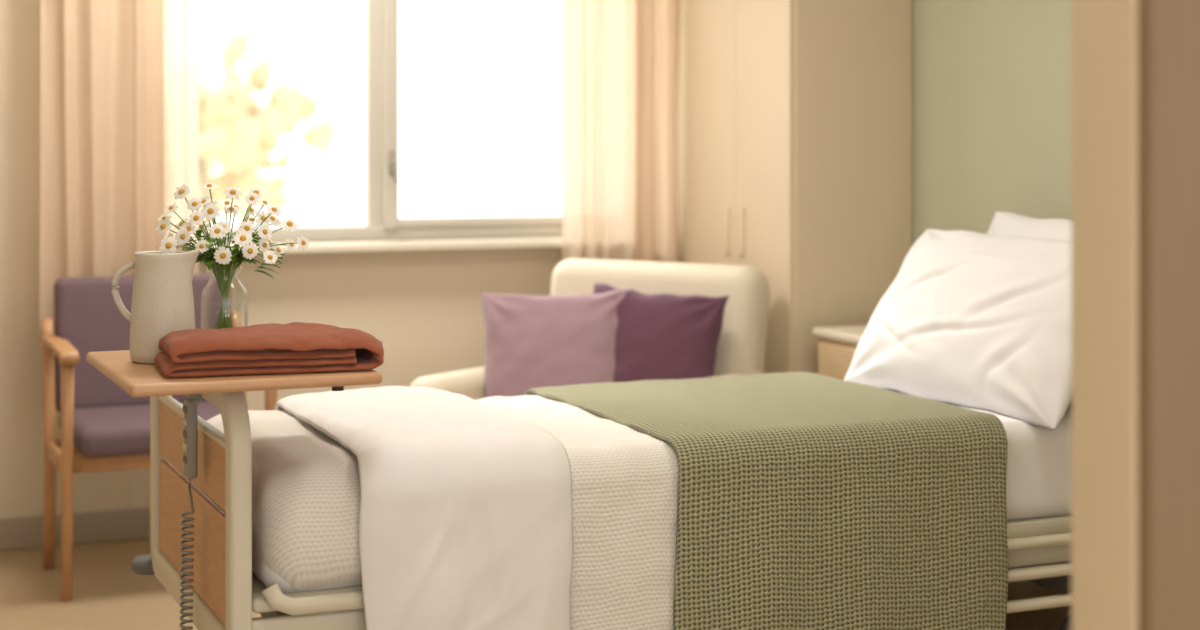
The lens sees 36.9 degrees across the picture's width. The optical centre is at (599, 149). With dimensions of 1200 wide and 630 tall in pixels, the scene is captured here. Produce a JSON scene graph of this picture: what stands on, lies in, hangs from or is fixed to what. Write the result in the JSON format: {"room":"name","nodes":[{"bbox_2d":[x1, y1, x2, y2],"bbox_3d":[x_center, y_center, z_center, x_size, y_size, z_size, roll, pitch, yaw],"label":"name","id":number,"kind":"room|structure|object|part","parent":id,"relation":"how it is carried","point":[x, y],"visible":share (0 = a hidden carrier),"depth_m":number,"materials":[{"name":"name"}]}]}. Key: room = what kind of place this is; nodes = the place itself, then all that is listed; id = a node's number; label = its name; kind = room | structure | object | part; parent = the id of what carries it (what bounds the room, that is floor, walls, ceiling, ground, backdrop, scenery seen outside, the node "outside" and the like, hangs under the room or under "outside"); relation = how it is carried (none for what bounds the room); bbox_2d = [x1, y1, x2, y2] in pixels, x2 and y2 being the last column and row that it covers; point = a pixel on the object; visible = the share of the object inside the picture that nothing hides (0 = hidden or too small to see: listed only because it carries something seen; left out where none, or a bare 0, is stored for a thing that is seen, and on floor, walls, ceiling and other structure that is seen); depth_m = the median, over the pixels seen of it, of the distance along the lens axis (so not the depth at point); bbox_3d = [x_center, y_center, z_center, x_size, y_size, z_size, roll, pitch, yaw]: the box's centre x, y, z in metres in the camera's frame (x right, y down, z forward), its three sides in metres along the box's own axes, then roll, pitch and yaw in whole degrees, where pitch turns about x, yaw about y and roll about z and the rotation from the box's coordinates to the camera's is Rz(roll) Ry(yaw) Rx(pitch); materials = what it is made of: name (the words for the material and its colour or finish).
{"room":"care facility","nodes":[
{"label":"care facility","id":0,"kind":"room"},
{"bbox_2d":[0,0,561,537],"bbox_3d":[-1.259,-0.050,5.968,4.250,2.600,0.150,0,0,-24],"label":"wall","id":1,"kind":"structure","parent":0,"point":[425,310],"depth_m":5.93,"materials":[{"name":"beige paint"}]},
{"bbox_2d":[0,507,148,550],"bbox_3d":[-2.267,1.200,5.440,1.780,0.100,0.014,0,0,-24],"label":"baseboard","id":2,"kind":"structure","parent":1,"relation":"attached to","point":[16,533],"depth_m":5.71,"materials":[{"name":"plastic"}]},
{"bbox_2d":[200,0,561,243],"bbox_3d":[-0.699,-0.295,6.198,1.820,1.210,0.075,0,0,-24],"label":"frame","id":3,"kind":"object","parent":1,"relation":"attached to","point":[383,223],"visible":0.51,"depth_m":6.16,"materials":[{"name":"paint"}]},
{"bbox_2d":[213,237,561,254],"bbox_3d":[-0.661,0.325,6.111,1.900,0.030,0.135,0,0,-24],"label":"sill","id":4,"kind":"structure","parent":1,"relation":"attached to","point":[515,243],"depth_m":6.08,"materials":[{"name":"paint"}]},
{"bbox_2d":[388,150,398,181],"bbox_3d":[-0.703,0.055,6.130,0.021,0.110,0.050,0,0,-31],"label":"handle","id":5,"kind":"object","parent":1,"relation":"attached to","point":[392,164],"visible":1,"depth_m":6.14,"materials":[{"name":"metal"}]},
{"bbox_3d":[-0.792,-1.220,5.947,2.290,0.035,0.035,0,0,-23],"label":"rail","id":6,"kind":"object","parent":1,"relation":"attached to","visible":0},
{"bbox_2d":[39,0,164,328],"bbox_3d":[-1.544,-0.323,5.590,0.378,1.754,0.057,0,0,-24],"label":"curtain","id":7,"kind":"object","parent":6,"relation":"hanging from","point":[102,162],"visible":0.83,"depth_m":5.58,"materials":[{"name":"beige fabric"}]},
{"bbox_2d":[163,0,198,273],"bbox_3d":[-1.385,-0.333,5.723,0.220,1.734,0.037,0,0,-21],"label":"sheer curtain","id":8,"kind":"object","parent":6,"relation":"hanging from","point":[181,17],"visible":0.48,"depth_m":5.74,"materials":[{"name":"white fabric"}]},
{"bbox_2d":[561,0,635,260],"bbox_3d":[0.010,-0.333,6.295,0.308,1.734,0.055,0,0,-24],"label":"sheer curtain","id":9,"kind":"object","parent":6,"relation":"hanging from","point":[598,49],"visible":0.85,"depth_m":6.29,"materials":[{"name":"white fabric"}]},
{"bbox_2d":[635,0,680,262],"bbox_3d":[0.204,-0.323,6.307,0.181,1.754,0.058,0,0,-21],"label":"curtain","id":10,"kind":"object","parent":6,"relation":"hanging from","point":[657,22],"visible":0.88,"depth_m":6.31,"materials":[{"name":"beige fabric"}]},
{"bbox_2d":[0,538,1070,629],"bbox_3d":[0.568,1.300,2.455,6.200,0.100,8.050,0,0,-24],"label":"floor","id":11,"kind":"structure","parent":0,"point":[107,594],"depth_m":5.04,"materials":[{"name":"plastic"}]},
{"bbox_2d":[39,274,276,601],"bbox_3d":[-1.305,0.820,5.308,0.623,0.866,0.567,0,0,-24],"label":"armchair","id":12,"kind":"object","parent":11,"relation":"on","point":[103,427],"visible":0.48,"depth_m":5.37,"materials":[{"name":"purple fabric"}]},
{"bbox_3d":[-1.298,0.815,5.292,0.510,0.085,0.500,0,0,-23],"label":"seat","id":13,"kind":"part","parent":12,"relation":"part of","materials":[{"name":"purple fabric"}]},
{"bbox_3d":[-1.395,0.590,5.516,0.530,0.407,0.114,0,0,-23],"label":"backrest","id":14,"kind":"part","parent":12,"relation":"part of","materials":[{"name":"purple fabric"}]},
{"bbox_2d":[410,259,769,399],"bbox_3d":[-0.003,0.805,5.519,0.860,0.890,0.864,0,0,33],"label":"armchair","id":15,"kind":"object","parent":11,"relation":"on","point":[741,349],"visible":0.12,"depth_m":5.59,"materials":[{"name":"beige fabric"}]},
{"bbox_3d":[-0.332,0.910,5.682,0.130,0.460,0.780,0,0,33],"label":"arm","id":16,"kind":"part","parent":15,"relation":"part of","materials":[{"name":"beige fabric"}]},
{"bbox_2d":[481,289,633,397],"bbox_3d":[-0.132,0.645,5.540,0.495,0.431,0.195,0,0,5],"label":"cushion","id":17,"kind":"object","parent":15,"relation":"on","point":[531,342],"visible":0.62,"depth_m":5.50,"materials":[{"name":"fabric"}]},
{"bbox_3d":[0.168,0.650,5.782,0.780,0.579,0.238,0,0,33],"label":"backrest","id":18,"kind":"part","parent":15,"relation":"part of","materials":[{"name":"beige fabric"}]},
{"bbox_2d":[593,283,728,381],"bbox_3d":[0.156,0.625,5.516,0.474,0.412,0.192,0,0,21],"label":"cushion","id":19,"kind":"object","parent":15,"relation":"on","point":[664,336],"visible":0.56,"depth_m":5.45,"materials":[{"name":"fabric"}]},
{"bbox_3d":[0.281,0.910,5.285,0.130,0.460,0.780,0,0,33],"label":"arm","id":20,"kind":"part","parent":15,"relation":"part of","materials":[{"name":"beige fabric"}]},
{"bbox_2d":[131,231,1070,629],"bbox_3d":[0.192,0.734,4.312,2.466,1.027,1.086,0,0,-24],"label":"hospital bed","id":21,"kind":"object","parent":11,"relation":"on","point":[788,500],"visible":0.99,"depth_m":3.84,"materials":[{"name":"white fabric"}]},
{"bbox_2d":[86,350,382,396],"bbox_3d":[-0.758,0.449,3.662,0.480,0.038,0.600,0,0,-24],"label":"table","id":22,"kind":"object","parent":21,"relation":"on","point":[137,379],"visible":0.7,"depth_m":3.42,"materials":[{"name":"brown wood"}]},
{"bbox_2d":[110,249,199,363],"bbox_3d":[-0.899,0.316,3.657,0.154,0.227,0.131,0,0,-38],"label":"jug","id":23,"kind":"object","parent":22,"relation":"on","point":[162,304],"visible":0.85,"depth_m":3.61,"materials":[{"name":"beige ceramic"}]},
{"bbox_3d":[-0.968,0.290,3.661,0.058,0.127,0.020,0,0,-2],"label":"handle","id":24,"kind":"part","parent":23,"relation":"part of","materials":[{"name":"beige ceramic"}]},
{"bbox_2d":[155,182,308,328],"bbox_3d":[-0.779,0.248,3.809,0.313,0.361,0.260,0,0,-1],"label":"vase","id":25,"kind":"object","parent":22,"relation":"on","point":[222,256],"visible":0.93,"depth_m":3.77,"materials":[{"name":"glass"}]},
{"bbox_2d":[154,322,383,377],"bbox_3d":[-0.652,0.388,3.549,0.428,0.081,0.250,0,0,-18],"label":"folded blanket","id":26,"kind":"object","parent":22,"relation":"on","point":[294,347],"visible":1,"depth_m":3.45,"materials":[{"name":"fabric"}]},
{"bbox_3d":[0.203,0.756,4.335,2.230,0.242,0.850,0,0,-23],"label":"mattress","id":27,"kind":"part","parent":21,"relation":"part of","materials":[{"name":"white fabric"}]},
{"bbox_3d":[0.203,0.982,4.336,2.290,0.217,0.840,0,0,-23],"label":"frame","id":28,"kind":"part","parent":21,"relation":"part of","materials":[{"name":"metal"}]},
{"bbox_2d":[523,372,1007,629],"bbox_3d":[0.369,0.892,4.396,0.873,0.577,0.990,0,0,-23],"label":"knitted throw","id":29,"kind":"object","parent":21,"relation":"on","point":[792,500],"depth_m":3.98,"materials":[{"name":"green fabric"}]},
{"bbox_2d":[844,229,1070,429],"bbox_3d":[0.987,0.432,4.617,0.338,0.431,0.875,0,0,-26],"label":"bed pillow","id":30,"kind":"object","parent":21,"relation":"on","point":[970,319],"visible":0.81,"depth_m":4.48,"materials":[{"name":"fabric"}]},
{"bbox_2d":[987,212,1070,405],"bbox_3d":[1.183,0.410,4.636,0.240,0.477,0.760,0,0,-24],"label":"bed pillow","id":31,"kind":"object","parent":21,"relation":"on","point":[1003,223],"visible":0.09,"depth_m":4.78,"materials":[{"name":"fabric"}]},
{"bbox_3d":[0.851,0.990,4.136,1.140,0.200,0.042,0,0,-23],"label":"rail","id":32,"kind":"part","parent":21,"relation":"part of","materials":[{"name":"metal"}]},
{"bbox_2d":[677,0,911,373],"bbox_3d":[0.608,-0.045,6.169,0.461,2.590,0.960,0,0,-24],"label":"wardrobe","id":33,"kind":"object","parent":11,"relation":"on","point":[794,132],"visible":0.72,"depth_m":5.76,"materials":[{"name":"laminate"}]},
{"bbox_2d":[812,325,866,379],"bbox_3d":[0.921,0.900,5.460,0.415,0.700,0.450,0,0,-24],"label":"base cabinet","id":34,"kind":"object","parent":11,"relation":"on","point":[837,345],"visible":0.16,"depth_m":5.48,"materials":[{"name":"brown wood"}]},
{"bbox_3d":[0.759,0.670,5.390,0.016,0.150,0.390,0,0,-23],"label":"drawer","id":35,"kind":"part","parent":34,"relation":"part of","materials":[{"name":"brown wood"}]},
{"bbox_2d":[912,0,1070,245],"bbox_3d":[1.513,-0.050,4.796,0.100,2.600,4.210,0,0,-24],"label":"wall","id":36,"kind":"structure","parent":0,"point":[991,79],"depth_m":5.45,"materials":[{"name":"paint"}]},
{"bbox_3d":[0.426,-0.050,2.093,4.250,2.600,0.100,0,0,-23],"label":"wall","id":37,"kind":"structure","parent":0,"visible":0},
{"bbox_2d":[1071,0,1138,629],"bbox_3d":[-0.056,0.175,1.884,1.540,2.150,0.120,0,0,-24],"label":"trim","id":38,"kind":"structure","parent":37,"relation":"attached to","point":[1104,33],"depth_m":2.17,"materials":[{"name":"paint"}]},
{"bbox_2d":[1139,0,1199,629],"bbox_3d":[0.707,-0.050,2.136,6.200,2.600,0.024,0,0,-24],"label":"trim","id":39,"kind":"structure","parent":37,"relation":"attached to","point":[1169,30],"depth_m":2.11,"materials":[{"name":"brown wood"}]},
{"label":"outside","id":40,"kind":"structure","parent":0,"visible":0},
{"bbox_3d":[-6.699,2.800,27.947,50.000,0.100,43.400,0,0,-23],"label":"lawn","id":41,"kind":"structure","parent":40,"visible":0},
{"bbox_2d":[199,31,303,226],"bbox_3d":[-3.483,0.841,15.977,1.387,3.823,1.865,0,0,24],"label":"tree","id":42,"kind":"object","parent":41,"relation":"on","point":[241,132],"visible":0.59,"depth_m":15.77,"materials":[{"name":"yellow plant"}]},
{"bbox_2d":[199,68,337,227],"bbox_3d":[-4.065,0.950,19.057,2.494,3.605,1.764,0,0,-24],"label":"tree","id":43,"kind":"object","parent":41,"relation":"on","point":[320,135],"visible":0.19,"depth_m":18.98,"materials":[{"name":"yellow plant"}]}
]}

